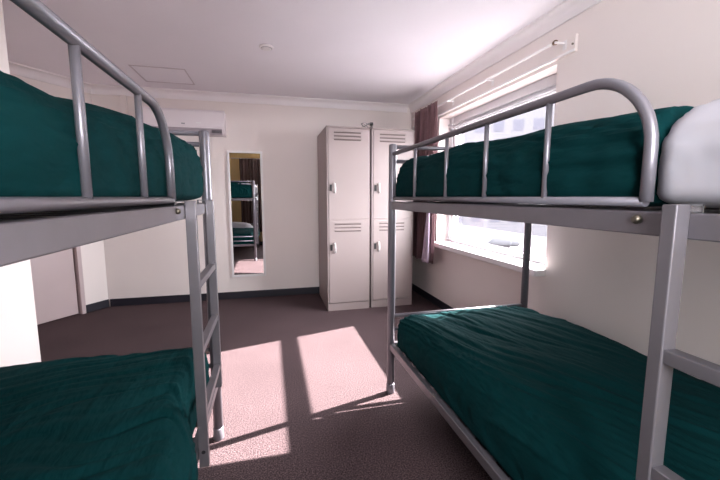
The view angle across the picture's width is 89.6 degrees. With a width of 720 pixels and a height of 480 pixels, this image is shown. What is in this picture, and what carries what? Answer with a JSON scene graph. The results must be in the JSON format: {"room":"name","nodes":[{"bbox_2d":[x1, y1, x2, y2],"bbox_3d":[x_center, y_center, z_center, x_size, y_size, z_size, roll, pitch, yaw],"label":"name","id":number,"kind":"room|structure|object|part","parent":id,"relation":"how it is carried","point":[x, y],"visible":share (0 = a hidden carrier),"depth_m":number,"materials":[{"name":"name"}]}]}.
{"room":"dormitory","nodes":[
{"label":"dormitory","id":0,"kind":"room"},
{"bbox_2d":[0,0,40,366],"bbox_3d":[-2.375,-0.006,0.351,1.760,2.430,3.065,-2,7,-14],"label":"wall","id":1,"kind":"structure","parent":0,"point":[19,339],"depth_m":1.95,"materials":[{"name":"paint"}]},
{"bbox_2d":[10,74,107,304],"bbox_3d":[-3.212,-0.359,3.316,0.120,2.430,1.950,3,7,21],"label":"wall","id":2,"kind":"structure","parent":0,"point":[92,255],"depth_m":3.95,"materials":[{"name":"paint"}]},
{"bbox_2d":[8,61,90,93],"bbox_3d":[-3.146,-1.510,3.063,0.084,0.085,1.720,3,7,21],"label":"trim","id":3,"kind":"structure","parent":2,"relation":"attached to","point":[15,68],"depth_m":3.43,"materials":[{"name":"paint"}]},
{"bbox_2d":[30,246,86,324],"bbox_3d":[-3.162,-0.195,3.392,0.134,2.085,0.910,3,7,21],"label":"door","id":4,"kind":"structure","parent":2,"relation":"in","point":[57,278],"depth_m":3.70,"materials":[{"name":"laminate"}]},
{"bbox_3d":[-3.172,-0.195,3.396,0.112,2.085,0.910,3,7,21],"label":"frame","id":5,"kind":"part","parent":4,"relation":"part of","materials":[{"name":"laminate"}]},
{"bbox_2d":[86,299,108,312],"bbox_3d":[-3.176,0.814,3.362,0.012,0.088,1.700,3,7,21],"label":"baseboard","id":6,"kind":"structure","parent":2,"relation":"attached to","point":[105,303],"depth_m":4.03,"materials":[{"name":"rubber"}]},
{"bbox_2d":[91,94,411,306],"bbox_3d":[-1.666,-0.488,4.391,5.300,2.430,0.150,-2,7,-14],"label":"wall","id":7,"kind":"structure","parent":0,"point":[150,262],"depth_m":4.39,"materials":[{"name":"paint"}]},
{"bbox_2d":[120,95,127,114],"bbox_3d":[-2.478,-1.380,3.981,0.249,0.389,0.044,-2,7,-14],"label":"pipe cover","id":8,"kind":"object","parent":7,"relation":"attached to","point":[123,98],"visible":0.24,"depth_m":3.93,"materials":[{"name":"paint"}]},
{"bbox_2d":[142,107,226,136],"bbox_3d":[-1.937,-1.310,4.040,0.823,0.264,0.207,-2,7,-14],"label":"air conditioner","id":9,"kind":"object","parent":7,"relation":"attached to","point":[213,121],"visible":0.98,"depth_m":3.96,"materials":[{"name":"plastic"}]},
{"bbox_3d":[-1.914,-1.325,3.943,0.799,0.166,0.010,-2,7,-14],"label":"panel","id":10,"kind":"part","parent":9,"relation":"part of","materials":[{"name":"plastic"}]},
{"bbox_2d":[110,287,318,306],"bbox_3d":[-1.089,0.668,4.590,3.650,0.088,0.012,-2,7,-14],"label":"baseboard","id":11,"kind":"structure","parent":7,"relation":"attached to","point":[306,290],"depth_m":4.44,"materials":[{"name":"rubber"}]},
{"bbox_2d":[227,150,265,276],"bbox_3d":[-1.370,-0.304,4.393,0.402,1.515,0.031,-2,7,-14],"label":"wall mirror","id":12,"kind":"object","parent":7,"relation":"attached to","point":[244,168],"visible":1,"depth_m":4.38,"materials":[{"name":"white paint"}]},
{"bbox_2d":[91,84,408,112],"bbox_3d":[-1.134,-1.653,4.265,3.620,0.085,0.084,-2,7,-14],"label":"trim","id":13,"kind":"structure","parent":7,"relation":"attached to","point":[103,89],"depth_m":4.24,"materials":[{"name":"paint"}]},
{"bbox_2d":[37,290,509,479],"bbox_3d":[-1.004,1.093,1.900,5.300,0.120,5.635,-2,7,-14],"label":"floor","id":14,"kind":"structure","parent":0,"point":[305,396],"depth_m":2.41,"materials":[{"name":"carpet"}]},
{"bbox_2d":[0,0,223,467],"bbox_3d":[-0.928,0.396,0.645,1.030,1.562,2.213,-2,7,-14],"label":"bunk bed","id":15,"kind":"object","parent":14,"relation":"on","point":[30,227],"visible":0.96,"depth_m":0.82,"materials":[{"name":"silver metal"}]},
{"bbox_3d":[-0.398,-0.170,0.381,0.024,0.266,1.509,-2,7,-14],"label":"guard rail","id":16,"kind":"part","parent":15,"relation":"part of","materials":[{"name":"silver metal"}]},
{"bbox_2d":[0,71,203,200],"bbox_3d":[-0.949,-0.219,0.677,0.920,0.319,2.026,-2,7,-14],"label":"duvet","id":17,"kind":"object","parent":15,"relation":"on","point":[39,157],"visible":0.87,"depth_m":0.58,"materials":[{"name":"teal fabric"}]},
{"bbox_3d":[-0.475,-0.033,0.707,0.028,0.046,2.160,-2,7,-14],"label":"rail","id":18,"kind":"part","parent":15,"relation":"part of","materials":[{"name":"silver metal"}]},
{"bbox_2d":[0,347,208,479],"bbox_3d":[-0.972,0.701,0.991,0.989,0.241,1.515,-2,7,-14],"label":"duvet","id":19,"kind":"object","parent":15,"relation":"on","point":[133,416],"visible":0.95,"depth_m":1.18,"materials":[{"name":"teal fabric"}]},
{"bbox_3d":[-1.199,-0.143,1.633,0.955,0.046,0.028,-2,7,-14],"label":"rail","id":20,"kind":"part","parent":15,"relation":"part of","materials":[{"name":"silver metal"}]},
{"bbox_3d":[-0.475,0.844,0.812,0.028,0.040,2.160,-2,7,-14],"label":"rail","id":21,"kind":"part","parent":15,"relation":"part of","materials":[{"name":"silver metal"}]},
{"bbox_3d":[-0.736,0.243,1.796,0.047,1.532,0.047,-2,7,-14],"label":"post","id":22,"kind":"part","parent":15,"relation":"part of","materials":[{"name":"silver metal"}]},
{"bbox_2d":[317,125,369,310],"bbox_3d":[-0.203,-0.247,4.250,0.470,1.985,0.754,-2,7,-14],"label":"locker","id":23,"kind":"object","parent":14,"relation":"on","point":[343,151],"visible":1,"depth_m":3.93,"materials":[{"name":"metal"}]},
{"bbox_3d":[-0.122,-0.701,3.872,0.436,0.953,0.020,-2,7,-14],"label":"door","id":24,"kind":"part","parent":23,"relation":"part of","materials":[{"name":"metal"}]},
{"bbox_3d":[-0.122,0.234,3.983,0.436,0.913,0.020,-2,7,-14],"label":"door","id":25,"kind":"part","parent":23,"relation":"part of","materials":[{"name":"metal"}]},
{"bbox_2d":[361,122,372,127],"bbox_3d":[0.075,-1.255,3.990,0.138,0.078,0.067,-2,7,-14],"label":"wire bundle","id":26,"kind":"object","parent":23,"relation":"on","point":[370,123],"visible":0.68,"depth_m":3.98,"materials":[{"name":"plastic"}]},
{"bbox_2d":[369,128,414,307],"bbox_3d":[0.283,-0.262,4.381,0.490,1.985,0.754,-2,7,-14],"label":"locker","id":27,"kind":"object","parent":14,"relation":"on","point":[380,138],"visible":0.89,"depth_m":4.05,"materials":[{"name":"metal"}]},
{"bbox_3d":[0.364,0.219,4.114,0.456,0.913,0.020,-2,7,-14],"label":"door","id":28,"kind":"part","parent":27,"relation":"part of","materials":[{"name":"metal"}]},
{"bbox_3d":[0.364,-0.717,4.003,0.456,0.953,0.020,-2,7,-14],"label":"door","id":29,"kind":"part","parent":27,"relation":"part of","materials":[{"name":"metal"}]},
{"bbox_2d":[386,78,719,479],"bbox_3d":[0.917,0.316,1.312,1.042,1.562,2.225,-2,7,-14],"label":"bunk bed","id":30,"kind":"object","parent":14,"relation":"on","point":[674,224],"visible":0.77,"depth_m":0.77,"materials":[{"name":"silver metal"}]},
{"bbox_3d":[0.195,0.190,2.243,0.047,1.532,0.047,-2,7,-14],"label":"post","id":31,"kind":"part","parent":30,"relation":"part of","materials":[{"name":"silver metal"}]},
{"bbox_3d":[0.458,0.791,1.253,0.028,0.040,2.172,-2,7,-14],"label":"rail","id":32,"kind":"part","parent":30,"relation":"part of","materials":[{"name":"silver metal"}]},
{"bbox_3d":[0.665,-0.224,2.311,0.968,0.046,0.028,-2,7,-14],"label":"rail","id":33,"kind":"part","parent":30,"relation":"part of","materials":[{"name":"silver metal"}]},
{"bbox_3d":[0.384,-0.297,1.420,0.024,0.273,1.519,-2,7,-14],"label":"guard rail","id":34,"kind":"part","parent":30,"relation":"part of","materials":[{"name":"silver metal"}]},
{"bbox_3d":[1.135,0.163,2.475,0.047,1.532,0.047,-2,7,-14],"label":"post","id":35,"kind":"part","parent":30,"relation":"part of","materials":[{"name":"silver metal"}]},
{"bbox_2d":[396,106,693,206],"bbox_3d":[0.822,-0.300,1.556,0.932,0.271,1.597,-2,7,-14],"label":"duvet","id":36,"kind":"object","parent":30,"relation":"on","point":[601,157],"visible":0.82,"depth_m":0.96,"materials":[{"name":"teal fabric"}]},
{"bbox_3d":[0.458,-0.085,1.149,0.028,0.046,2.172,-2,7,-14],"label":"rail","id":37,"kind":"part","parent":30,"relation":"part of","materials":[{"name":"silver metal"}]},
{"bbox_2d":[397,306,719,479],"bbox_3d":[0.905,0.630,1.458,0.961,0.270,1.945,-2,7,-14],"label":"duvet","id":38,"kind":"object","parent":30,"relation":"on","point":[547,397],"visible":0.93,"depth_m":1.30,"materials":[{"name":"teal fabric"}]},
{"bbox_3d":[1.397,-0.113,1.381,0.028,0.046,2.172,-2,7,-14],"label":"rail","id":39,"kind":"part","parent":30,"relation":"part of","materials":[{"name":"silver metal"}]},
{"bbox_2d":[657,98,719,207],"bbox_3d":[1.051,-0.156,0.531,0.841,0.226,0.638,-2,7,-14],"label":"pillow","id":40,"kind":"object","parent":30,"relation":"on","point":[689,164],"visible":0.88,"depth_m":0.65,"materials":[{"name":"white fabric"}]},
{"bbox_2d":[2,0,563,103],"bbox_3d":[-1.004,-1.439,1.598,5.300,0.120,5.635,-2,7,-14],"label":"ceiling","id":41,"kind":"structure","parent":0,"point":[383,51],"depth_m":2.75,"materials":[{"name":"paint"}]},
{"bbox_2d":[129,65,194,84],"bbox_3d":[-1.912,-1.607,3.543,0.470,0.006,0.480,-2,7,-14],"label":"ceiling hatch","id":42,"kind":"object","parent":41,"relation":"attached to","point":[148,73],"visible":1,"depth_m":3.51,"materials":[{"name":"paint"}]},
{"bbox_2d":[259,44,272,50],"bbox_3d":[-0.742,-1.520,2.871,0.110,0.020,0.110,-2,7,-14],"label":"smoke detector","id":43,"kind":"object","parent":41,"relation":"attached to","point":[266,47],"visible":1,"depth_m":2.84,"materials":[{"name":"white paint"}]},
{"bbox_2d":[412,0,719,379],"bbox_3d":[1.464,-0.236,2.282,0.250,2.430,5.485,-2,7,-14],"label":"wall","id":44,"kind":"structure","parent":0,"point":[600,282],"depth_m":2.01,"materials":[{"name":"paint"}]},
{"bbox_2d":[412,283,453,309],"bbox_3d":[1.308,0.916,2.504,0.012,0.088,5.223,-2,7,-14],"label":"baseboard","id":45,"kind":"structure","parent":44,"relation":"attached to","point":[426,295],"depth_m":4.31,"materials":[{"name":"rubber"}]},
{"bbox_2d":[412,33,577,127],"bbox_3d":[0.973,-1.347,3.423,0.092,0.105,2.565,-2,7,-14],"label":"curtain rod","id":46,"kind":"object","parent":44,"relation":"attached to","point":[557,50],"visible":0.97,"depth_m":2.71,"materials":[{"name":"paint"}]},
{"bbox_2d":[412,100,437,263],"bbox_3d":[0.717,-0.626,4.133,0.130,1.726,0.617,-2,7,-14],"label":"curtain","id":47,"kind":"object","parent":46,"relation":"hanging from","point":[426,119],"visible":0.55,"depth_m":4.03,"materials":[{"name":"brown fabric"}]},
{"bbox_3d":[0.943,-1.381,3.434,0.018,0.018,2.360,-2,7,-14],"label":"rod","id":48,"kind":"part","parent":46,"relation":"part of","materials":[{"name":"white paint"}]},
{"bbox_2d":[434,73,556,276],"bbox_3d":[1.136,-0.545,3.271,0.285,1.410,1.720,-2,7,-14],"label":"window","id":49,"kind":"structure","parent":44,"relation":"in","point":[512,259],"depth_m":3.16,"materials":[{"name":"metal"}]},
{"bbox_3d":[1.106,0.130,3.347,0.225,0.050,1.710,-2,7,-14],"label":"sill","id":50,"kind":"part","parent":49,"relation":"part of","materials":[{"name":"white paint"}]},
{"bbox_2d":[408,0,602,112],"bbox_3d":[1.272,-1.410,2.224,0.084,0.085,5.235,-2,7,-14],"label":"trim","id":51,"kind":"structure","parent":44,"relation":"attached to","point":[566,10],"depth_m":2.73,"materials":[{"name":"paint"}]},
{"label":"outside","id":52,"kind":"structure","parent":0,"visible":0},
{"bbox_3d":[52.022,5.092,44.778,117.850,0.200,180.000,-2,7,-14],"label":"ground","id":53,"kind":"structure","parent":52,"visible":0},
{"bbox_2d":[458,103,554,236],"bbox_3d":[9.813,-9.386,47.122,33.000,28.000,10.030,2,7,17],"label":"office building","id":54,"kind":"structure","parent":53,"relation":"on","point":[532,121],"depth_m":39.93,"materials":[{"name":"white"}]},
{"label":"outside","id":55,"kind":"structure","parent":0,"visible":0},
{"bbox_2d":[458,225,546,255],"bbox_3d":[3.556,0.098,13.979,8.400,0.200,18.800,-2,7,-14],"label":"roof","id":56,"kind":"structure","parent":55,"point":[538,244],"depth_m":15.19,"materials":[{"name":"white"}]},
{"bbox_2d":[488,237,520,247],"bbox_3d":[3.939,0.197,9.936,0.840,0.560,0.840,-2,7,-14],"label":"roof vent","id":57,"kind":"object","parent":56,"relation":"on","point":[507,242],"visible":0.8,"depth_m":9.65,"materials":[{"name":"white metal"}]}
]}

